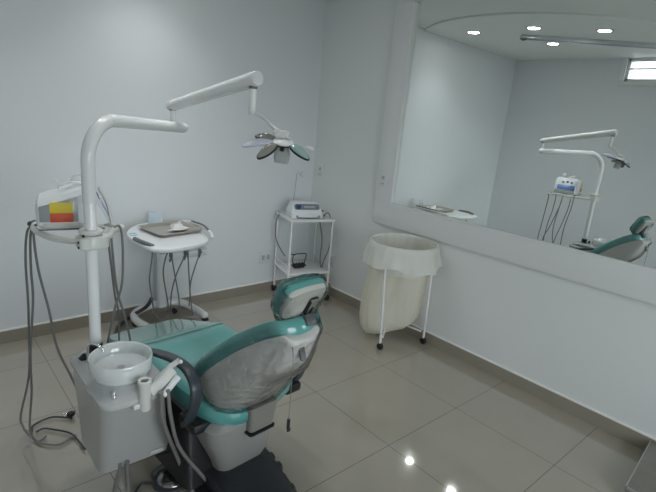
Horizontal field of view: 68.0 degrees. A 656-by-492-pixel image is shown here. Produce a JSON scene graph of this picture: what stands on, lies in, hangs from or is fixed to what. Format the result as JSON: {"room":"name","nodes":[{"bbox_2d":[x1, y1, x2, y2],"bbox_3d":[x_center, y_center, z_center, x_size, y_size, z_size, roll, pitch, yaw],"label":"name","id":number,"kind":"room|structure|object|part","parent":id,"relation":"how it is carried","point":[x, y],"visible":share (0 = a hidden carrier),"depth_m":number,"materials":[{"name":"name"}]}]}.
{"room":"dental clinic","nodes":[
{"label":"dental clinic","id":0,"kind":"room"},
{"bbox_2d":[0,0,325,329],"bbox_3d":[-1.421,-0.828,3.503,3.690,3.000,0.200,-8,20,-40],"label":"wall","id":1,"kind":"structure","parent":0,"point":[66,65],"depth_m":3.52,"materials":[{"name":"paint"}]},
{"bbox_2d":[0,276,303,343],"bbox_3d":[-1.466,0.504,3.780,3.290,0.086,0.010,-8,20,-40],"label":"baseboard","id":2,"kind":"structure","parent":1,"relation":"attached to","point":[80,322],"depth_m":3.64,"materials":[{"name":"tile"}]},
{"bbox_2d":[259,250,270,263],"bbox_3d":[-0.572,0.103,4.449,0.125,0.115,0.015,-8,20,-40],"label":"wall outlet","id":3,"kind":"object","parent":1,"relation":"attached to","point":[264,256],"visible":1,"depth_m":4.44,"materials":[{"name":"white plastic"}]},
{"bbox_2d":[0,289,643,491],"bbox_3d":[0.346,1.291,1.801,3.690,0.100,6.000,-8,20,-40],"label":"floor","id":4,"kind":"structure","parent":0,"point":[406,415],"depth_m":2.68,"materials":[{"name":"tile"}]},
{"bbox_2d":[31,410,85,449],"bbox_3d":[-1.315,0.917,2.378,0.210,0.028,0.358,-8,20,-40],"label":"power cable","id":5,"kind":"object","parent":4,"relation":"on","point":[71,413],"visible":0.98,"depth_m":2.43,"materials":[{"name":"grey plastic"}]},
{"bbox_2d":[19,173,130,445],"bbox_3d":[-1.091,0.331,2.174,0.622,1.302,0.370,15,18,33],"label":"control unit","id":6,"kind":"object","parent":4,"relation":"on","point":[61,207],"visible":0.85,"depth_m":1.98,"materials":[{"name":"white plastic"}]},
{"bbox_3d":[-1.053,-0.143,1.901,0.134,0.098,0.012,-3,17,-28],"label":"trim","id":7,"kind":"part","parent":6,"relation":"part of","materials":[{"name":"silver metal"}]},
{"bbox_3d":[-0.975,-0.192,2.062,0.072,0.129,0.215,-3,17,-28],"label":"control panel","id":8,"kind":"part","parent":6,"relation":"part of","materials":[{"name":"white plastic"}]},
{"bbox_2d":[134,464,182,491],"bbox_3d":[-0.704,1.002,2.139,0.282,0.106,0.170,-8,20,-40],"label":"foot pedal","id":9,"kind":"object","parent":4,"relation":"on","point":[163,481],"visible":0.56,"depth_m":2.12,"materials":[{"name":"grey plastic"}]},
{"bbox_2d":[114,213,213,333],"bbox_3d":[-1.192,0.248,3.374,0.879,0.836,0.793,-8,20,-40],"label":"trolley","id":10,"kind":"object","parent":4,"relation":"on","point":[184,246],"visible":0.9,"depth_m":3.30,"materials":[{"name":"white plastic"}]},
{"bbox_2d":[138,220,203,236],"bbox_3d":[-1.101,-0.120,3.415,0.312,0.024,0.357,17,19,38],"label":"tray","id":11,"kind":"object","parent":10,"relation":"on","point":[158,229],"visible":0.93,"depth_m":3.42,"materials":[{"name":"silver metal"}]},
{"bbox_2d":[167,223,188,230],"bbox_3d":[-1.071,-0.134,3.412,0.174,0.035,0.162,-8,20,-40],"label":"paper napkin","id":12,"kind":"object","parent":11,"relation":"on","point":[177,226],"visible":1,"depth_m":3.42,"materials":[{"name":"white paper"}]},
{"bbox_3d":[-0.940,-0.130,3.506,0.084,0.042,0.527,-9,21,-43],"label":"handle","id":13,"kind":"part","parent":10,"relation":"part of","materials":[{"name":"white plastic"}]},
{"bbox_2d":[109,273,327,491],"bbox_3d":[-0.626,0.477,2.244,0.792,1.074,1.428,-8,20,-40],"label":"dental chair","id":14,"kind":"object","parent":4,"relation":"on","point":[230,386],"visible":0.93,"depth_m":1.94,"materials":[{"name":"teal leather"}]},
{"bbox_2d":[70,340,205,491],"bbox_3d":[-0.703,0.711,2.004,0.517,0.718,0.563,-8,20,-40],"label":"dental spittoon unit","id":15,"kind":"object","parent":14,"relation":"on","point":[121,394],"visible":0.96,"depth_m":1.83,"materials":[{"name":"grey plastic"}]},
{"bbox_3d":[-0.890,0.412,1.854,0.089,0.098,0.016,11,16,20],"label":"water spout","id":16,"kind":"part","parent":15,"relation":"part of","materials":[{"name":"silver metal"}]},
{"bbox_3d":[-0.748,0.524,1.700,0.017,0.037,0.017,-8,20,-40],"label":"knob","id":17,"kind":"part","parent":15,"relation":"part of","materials":[{"name":"silver metal"}]},
{"bbox_3d":[-0.823,0.483,1.893,0.242,0.061,0.452,-8,20,-40],"label":"lid","id":18,"kind":"part","parent":15,"relation":"part of","materials":[{"name":"grey plastic"}]},
{"bbox_2d":[88,341,152,385],"bbox_3d":[-0.774,0.441,1.819,0.223,0.076,0.223,-8,20,-40],"label":"bowl","id":19,"kind":"object","parent":15,"relation":"on","point":[122,363],"depth_m":1.82,"materials":[{"name":"grey ceramic"}]},
{"bbox_2d":[80,70,313,352],"bbox_3d":[-0.536,-0.184,2.167,0.844,1.138,0.674,3,15,-9],"label":"light","id":20,"kind":"object","parent":15,"relation":"on","point":[279,144],"visible":0.96,"depth_m":1.86,"materials":[{"name":"white metal"}]},
{"bbox_3d":[-0.794,-0.390,2.062,0.049,0.322,0.692,8,15,12],"label":"fixed arm","id":21,"kind":"part","parent":20,"relation":"part of","materials":[{"name":"white metal"}]},
{"bbox_3d":[-0.513,-0.658,2.094,0.058,0.185,0.691,-10,21,-44],"label":"spring arm","id":22,"kind":"part","parent":20,"relation":"part of","materials":[{"name":"white metal"}]},
{"bbox_3d":[-0.179,-0.359,1.894,0.063,0.074,0.044,4,15,-2],"label":"handle","id":23,"kind":"part","parent":20,"relation":"part of","materials":[{"name":"grey plastic"}]},
{"bbox_3d":[-0.070,-0.375,1.870,0.030,0.020,0.016,4,15,-4],"label":"grip knob","id":24,"kind":"part","parent":20,"relation":"part of","materials":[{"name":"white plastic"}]},
{"bbox_3d":[-0.636,0.570,1.987,0.053,0.282,0.403,-9,21,-43],"label":"armrest","id":25,"kind":"part","parent":14,"relation":"part of","materials":[{"name":"grey plastic"}]},
{"bbox_3d":[-0.509,0.577,2.241,0.524,0.132,0.699,-8,20,-40],"label":"seat","id":26,"kind":"part","parent":14,"relation":"part of","materials":[{"name":"teal leather"}]},
{"bbox_3d":[-0.274,0.423,1.944,0.435,0.443,0.472,-8,20,-40],"label":"backrest","id":27,"kind":"part","parent":14,"relation":"part of","materials":[{"name":"teal plastic"}]},
{"bbox_3d":[-0.140,0.482,1.752,0.003,0.321,0.035,-8,20,-40],"label":"pull cord","id":28,"kind":"part","parent":14,"relation":"part of","materials":[{"name":"grey plastic"}]},
{"bbox_3d":[-0.210,0.538,2.332,0.046,0.257,0.282,-10,21,-44],"label":"armrest","id":29,"kind":"part","parent":14,"relation":"part of","materials":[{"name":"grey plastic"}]},
{"bbox_3d":[-0.094,0.383,1.751,0.027,0.057,0.030,-8,20,-40],"label":"release lever","id":30,"kind":"part","parent":14,"relation":"part of","materials":[{"name":"grey plastic"}]},
{"bbox_3d":[-0.073,0.257,1.781,0.051,0.097,0.062,-8,20,-40],"label":"headrest stem","id":31,"kind":"part","parent":14,"relation":"part of","materials":[{"name":"grey"}]},
{"bbox_3d":[-0.060,0.226,1.768,0.040,0.084,0.050,-8,20,-40],"label":"clamp plate","id":32,"kind":"part","parent":14,"relation":"part of","materials":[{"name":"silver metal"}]},
{"bbox_2d":[271,212,334,299],"bbox_3d":[-0.232,0.094,4.412,0.425,0.754,0.396,-3,17,-26],"label":"trolley","id":33,"kind":"object","parent":4,"relation":"on","point":[312,266],"visible":0.58,"depth_m":4.35,"materials":[{"name":"white metal"}]},
{"bbox_3d":[-0.476,0.038,4.466,0.019,0.710,0.019,-8,20,-40],"label":"leg","id":34,"kind":"part","parent":33,"relation":"part of","materials":[{"name":"white metal"}]},
{"bbox_3d":[-0.331,0.128,4.178,0.019,0.710,0.019,-8,20,-40],"label":"leg","id":35,"kind":"part","parent":33,"relation":"part of","materials":[{"name":"white metal"}]},
{"bbox_2d":[291,253,306,267],"bbox_3d":[-0.266,0.130,4.386,0.162,0.134,0.050,-4,18,-32],"label":"stand","id":36,"kind":"object","parent":33,"relation":"on","point":[302,264],"visible":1,"depth_m":4.38,"materials":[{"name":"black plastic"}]},
{"bbox_2d":[274,260,328,275],"bbox_3d":[-0.241,0.198,4.440,0.405,0.018,0.355,-3,17,-26],"label":"shelf","id":37,"kind":"object","parent":33,"relation":"attached to","point":[312,266],"depth_m":4.38,"materials":[{"name":"white metal"}]},
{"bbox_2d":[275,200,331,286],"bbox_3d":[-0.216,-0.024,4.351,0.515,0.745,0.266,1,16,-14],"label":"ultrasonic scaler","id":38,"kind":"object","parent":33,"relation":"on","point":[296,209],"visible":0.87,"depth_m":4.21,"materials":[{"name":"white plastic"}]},
{"bbox_3d":[-0.181,-0.337,4.203,0.225,0.049,0.042,-1,16,-22],"label":"control panel","id":39,"kind":"part","parent":38,"relation":"part of","materials":[{"name":"grey"}]},
{"bbox_2d":[276,212,334,222],"bbox_3d":[-0.202,-0.260,4.316,0.420,0.018,0.365,-3,17,-26],"label":"shelf","id":40,"kind":"object","parent":33,"relation":"attached to","point":[325,218],"depth_m":4.19,"materials":[{"name":"white metal"}]},
{"bbox_3d":[-0.130,0.022,4.635,0.019,0.710,0.019,-8,20,-40],"label":"leg","id":41,"kind":"part","parent":33,"relation":"part of","materials":[{"name":"white metal"}]},
{"bbox_3d":[0.015,0.112,4.347,0.019,0.710,0.019,-8,20,-40],"label":"leg","id":42,"kind":"part","parent":33,"relation":"part of","materials":[{"name":"white metal"}]},
{"bbox_2d":[359,233,441,349],"bbox_3d":[0.499,0.355,3.566,0.557,0.812,0.610,-8,20,-40],"label":"laundry hamper","id":43,"kind":"object","parent":4,"relation":"on","point":[400,264],"visible":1,"depth_m":3.56,"materials":[{"name":"white fabric"}]},
{"bbox_3d":[0.390,0.365,3.430,0.019,0.758,0.129,12,17,26],"label":"leg","id":44,"kind":"part","parent":43,"relation":"part of","materials":[{"name":"white metal"}]},
{"bbox_3d":[0.743,0.355,3.583,0.019,0.757,0.119,11,16,21],"label":"leg","id":45,"kind":"part","parent":43,"relation":"part of","materials":[{"name":"white metal"}]},
{"bbox_2d":[625,441,655,491],"bbox_3d":[1.893,1.251,2.109,0.525,0.077,1.048,-8,20,-40],"label":"plinth","id":46,"kind":"object","parent":4,"relation":"on","point":[642,478],"visible":1,"depth_m":2.37,"materials":[{"name":"grey stone"}]},
{"bbox_2d":[306,0,655,437],"bbox_3d":[1.784,-0.294,2.555,0.200,3.000,6.000,-8,20,-40],"label":"wall","id":47,"kind":"structure","parent":0,"point":[594,347],"depth_m":3.43,"materials":[{"name":"paint"}]},
{"bbox_2d":[317,163,323,176],"bbox_3d":[-0.070,-0.700,4.480,0.015,0.115,0.070,-8,20,-40],"label":"light switch","id":48,"kind":"object","parent":47,"relation":"attached to","point":[320,166],"visible":1,"depth_m":4.47,"materials":[{"name":"white plastic"}]},
{"bbox_2d":[330,255,334,266],"bbox_3d":[0.029,0.137,4.505,0.015,0.115,0.070,-8,20,-40],"label":"wall outlet","id":49,"kind":"object","parent":47,"relation":"attached to","point":[332,256],"visible":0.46,"depth_m":4.49,"materials":[{"name":"white plastic"}]},
{"bbox_2d":[379,171,387,186],"bbox_3d":[0.440,-0.531,3.860,0.015,0.115,0.070,-8,20,-40],"label":"light switch","id":50,"kind":"object","parent":47,"relation":"attached to","point":[383,176],"visible":1,"depth_m":3.85,"materials":[{"name":"white plastic"}]},
{"bbox_2d":[307,275,655,449],"bbox_3d":[1.594,1.025,2.835,0.010,0.086,5.590,-8,20,-40],"label":"baseboard","id":51,"kind":"structure","parent":47,"relation":"attached to","point":[641,441],"depth_m":3.15,"materials":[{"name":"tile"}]},
{"bbox_2d":[372,0,655,304],"bbox_3d":[2.002,-0.519,2.080,0.035,1.879,4.747,-8,20,-40],"label":"trim","id":52,"kind":"structure","parent":47,"relation":"attached to","point":[637,283],"depth_m":3.38,"materials":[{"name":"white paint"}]},
{"bbox_2d":[392,0,655,268],"bbox_3d":[2.055,-0.475,2.040,0.022,1.480,4.559,-8,20,-40],"label":"wall mirror","id":53,"kind":"object","parent":47,"relation":"attached to","point":[534,119],"visible":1,"depth_m":2.92,"materials":[{"name":"clear glass"}]}
]}

